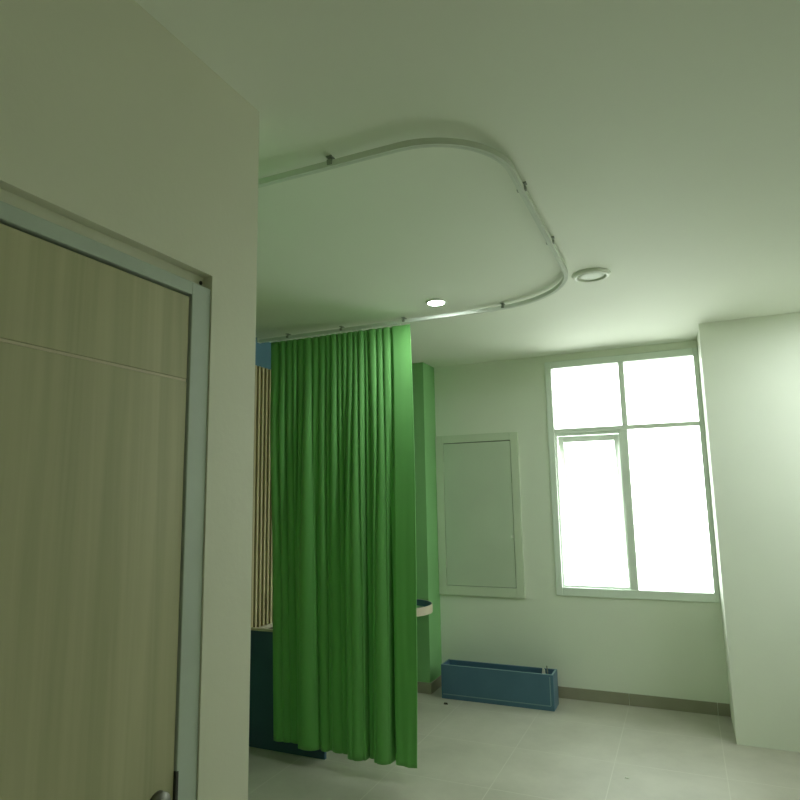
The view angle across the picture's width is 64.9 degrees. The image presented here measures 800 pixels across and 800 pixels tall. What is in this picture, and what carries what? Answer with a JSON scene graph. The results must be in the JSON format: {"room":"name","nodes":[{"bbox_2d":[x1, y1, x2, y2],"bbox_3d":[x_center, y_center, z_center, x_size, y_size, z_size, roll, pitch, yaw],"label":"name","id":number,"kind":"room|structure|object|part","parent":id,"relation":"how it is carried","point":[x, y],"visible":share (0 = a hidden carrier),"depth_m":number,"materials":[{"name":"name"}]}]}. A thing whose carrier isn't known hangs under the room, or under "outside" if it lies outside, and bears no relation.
{"room":"hospital room","nodes":[
{"label":"hospital room","id":0,"kind":"room"},
{"bbox_2d":[0,0,258,799],"bbox_3d":[-1.127,0.263,0.127,0.120,2.657,3.380,-5,-9,24],"label":"wall","id":1,"kind":"structure","parent":0,"point":[110,124],"depth_m":1.47,"materials":[{"name":"beige paint"}]},
{"bbox_2d":[0,188,210,799],"bbox_3d":[-0.675,0.668,1.002,0.183,2.102,0.965,-5,-9,24],"label":"door","id":2,"kind":"structure","parent":1,"relation":"in","point":[104,340],"depth_m":1.23,"materials":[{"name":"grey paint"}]},
{"bbox_3d":[-0.491,0.833,1.256,0.075,0.054,0.138,-5,-9,24],"label":"handle","id":3,"kind":"part","parent":2,"relation":"part of","materials":[{"name":"metal"}]},
{"bbox_3d":[-0.489,0.861,1.353,0.022,0.118,0.008,-5,-9,24],"label":"strike plate","id":4,"kind":"part","parent":2,"relation":"part of","materials":[{"name":"metal"}]},
{"bbox_2d":[412,362,441,682],"bbox_3d":[-0.061,1.039,5.404,0.728,2.657,0.263,-5,-9,24],"label":"pier","id":5,"kind":"object","parent":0,"point":[429,655],"visible":0.29,"depth_m":5.21,"materials":[{"name":"green paint"}]},
{"bbox_2d":[417,599,432,616],"bbox_3d":[-0.138,1.620,4.937,0.808,0.061,0.476,-5,-9,24],"label":"shelf","id":6,"kind":"object","parent":5,"relation":"attached to","point":[424,607],"visible":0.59,"depth_m":4.77,"materials":[{"name":"beige laminate"}]},
{"bbox_2d":[417,675,440,693],"bbox_3d":[-0.029,2.309,5.196,0.718,0.082,0.261,-5,-9,24],"label":"baseboard","id":7,"kind":"object","parent":5,"relation":"attached to","point":[422,687],"visible":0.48,"depth_m":4.97,"materials":[{"name":"grey tile"}]},
{"bbox_2d":[135,0,799,367],"bbox_3d":[0.140,-0.909,1.818,4.500,0.120,7.408,-5,-9,24],"label":"ceiling","id":8,"kind":"structure","parent":0,"point":[656,142],"depth_m":2.13,"materials":[{"name":"paint"}]},
{"bbox_2d":[257,137,567,342],"bbox_3d":[-0.366,-0.622,3.149,2.229,0.034,1.898,-5,-9,24],"label":"rail","id":9,"kind":"object","parent":8,"relation":"attached to","point":[331,163],"visible":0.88,"depth_m":2.15,"materials":[{"name":"metal"}]},
{"bbox_2d":[270,324,416,767],"bbox_3d":[-0.406,0.788,3.873,1.112,2.538,0.222,-5,-9,24],"label":"privacy curtain","id":10,"kind":"object","parent":9,"relation":"hanging from","point":[342,457],"visible":1,"depth_m":3.83,"materials":[{"name":"green fabric"}]},
{"bbox_2d":[426,299,446,305],"bbox_3d":[0.210,-0.565,3.668,0.122,0.012,0.122,-5,-9,24],"label":"recessed light","id":11,"kind":"object","parent":8,"relation":"in","point":[433,302],"visible":1,"depth_m":3.65,"materials":[{"name":"white plastic"}]},
{"bbox_2d":[429,301,443,304],"bbox_3d":[0.210,-0.565,3.668,0.089,0.012,0.089,-5,-9,24],"label":"diffuser","id":12,"kind":"object","parent":11,"relation":"attached to","point":[430,302],"depth_m":3.66,"materials":[{"name":"white plastic"}]},
{"bbox_2d":[572,268,610,282],"bbox_3d":[0.986,-0.640,3.247,0.194,0.017,0.194,-5,-9,24],"label":"recessed light","id":13,"kind":"object","parent":8,"relation":"in","point":[588,275],"visible":1,"depth_m":3.23,"materials":[{"name":"white plastic"}]},
{"bbox_2d":[577,272,604,279],"bbox_3d":[0.986,-0.643,3.247,0.138,0.012,0.138,-5,-9,24],"label":"diffuser","id":14,"kind":"object","parent":13,"relation":"attached to","point":[580,275],"depth_m":3.24,"materials":[{"name":"white plastic"}]},
{"bbox_2d":[248,686,799,799],"bbox_3d":[0.188,1.827,1.406,4.500,0.100,7.408,-5,-9,24],"label":"floor","id":15,"kind":"structure","parent":0,"point":[467,750],"depth_m":3.64,"materials":[{"name":"grey tile"}]},
{"bbox_2d":[249,627,325,759],"bbox_3d":[-0.719,1.809,3.921,0.593,0.716,0.026,-5,-9,24],"label":"counter","id":16,"kind":"object","parent":15,"relation":"on","point":[261,648],"depth_m":3.97,"materials":[{"name":"blue laminate"}]},
{"bbox_2d":[441,659,558,711],"bbox_3d":[0.745,2.146,4.759,0.857,0.247,0.176,-5,-9,24],"label":"open box","id":17,"kind":"object","parent":15,"relation":"on","point":[481,682],"visible":1,"depth_m":4.69,"materials":[{"name":"blue laminate"}]},
{"bbox_3d":[1.130,2.115,4.591,0.014,0.245,0.147,-5,-9,24],"label":"panel","id":18,"kind":"part","parent":17,"relation":"part of","materials":[{"name":"blue laminate"}]},
{"bbox_2d":[434,340,730,713],"bbox_3d":[1.638,0.931,4.889,4.260,2.657,0.160,-5,-9,24],"label":"wall","id":19,"kind":"structure","parent":0,"point":[661,648],"depth_m":4.95,"materials":[{"name":"beige paint"}]},
{"bbox_2d":[435,432,524,597],"bbox_3d":[0.648,0.943,5.225,0.722,1.324,0.034,-5,-9,24],"label":"hatch","id":20,"kind":"object","parent":19,"relation":"attached to","point":[479,514],"visible":1,"depth_m":5.21,"materials":[{"name":"paint"}]},
{"bbox_2d":[544,347,719,602],"bbox_3d":[1.829,0.595,5.039,1.142,1.848,0.523,-5,-9,24],"label":"window","id":21,"kind":"structure","parent":19,"relation":"in","point":[619,434],"depth_m":4.87,"materials":[{"name":"white metal"}]},
{"bbox_3d":[1.596,0.843,5.140,0.470,1.160,0.035,-5,13,24],"label":"sash","id":22,"kind":"part","parent":21,"relation":"part of","materials":[{"name":"white metal"}]},
{"bbox_2d":[558,686,730,716],"bbox_3d":[1.315,2.219,4.756,2.101,0.082,0.011,-5,-9,24],"label":"baseboard","id":23,"kind":"structure","parent":19,"relation":"attached to","point":[685,705],"depth_m":4.55,"materials":[{"name":"grey tile"}]},
{"bbox_2d":[697,312,799,751],"bbox_3d":[2.796,0.778,4.010,1.418,2.657,0.528,-5,-9,24],"label":"pier","id":24,"kind":"object","parent":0,"point":[749,367],"visible":1,"depth_m":3.97,"materials":[{"name":"beige paint"}]},
{"bbox_3d":[-1.836,0.631,2.487,0.120,2.657,7.408,-5,-9,24],"label":"wall","id":25,"kind":"structure","parent":0,"visible":0},
{"bbox_2d":[251,365,272,628],"bbox_3d":[-1.019,0.662,4.156,0.034,1.844,2.860,-5,-9,24],"label":"panel","id":26,"kind":"object","parent":25,"relation":"attached to","point":[261,588],"visible":0.09,"depth_m":4.30,"materials":[{"name":"beige wood"}]},
{"bbox_3d":[-1.004,1.497,4.031,0.034,0.025,2.860,-5,-9,24],"label":"rail","id":27,"kind":"part","parent":26,"relation":"part of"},
{"bbox_2d":[255,338,270,368],"bbox_3d":[-1.048,-0.349,4.314,0.010,0.202,2.860,-5,-9,24],"label":"wall band","id":28,"kind":"object","parent":25,"relation":"attached to","point":[263,350],"depth_m":4.47,"materials":[{"name":"blue paint"}]}
]}

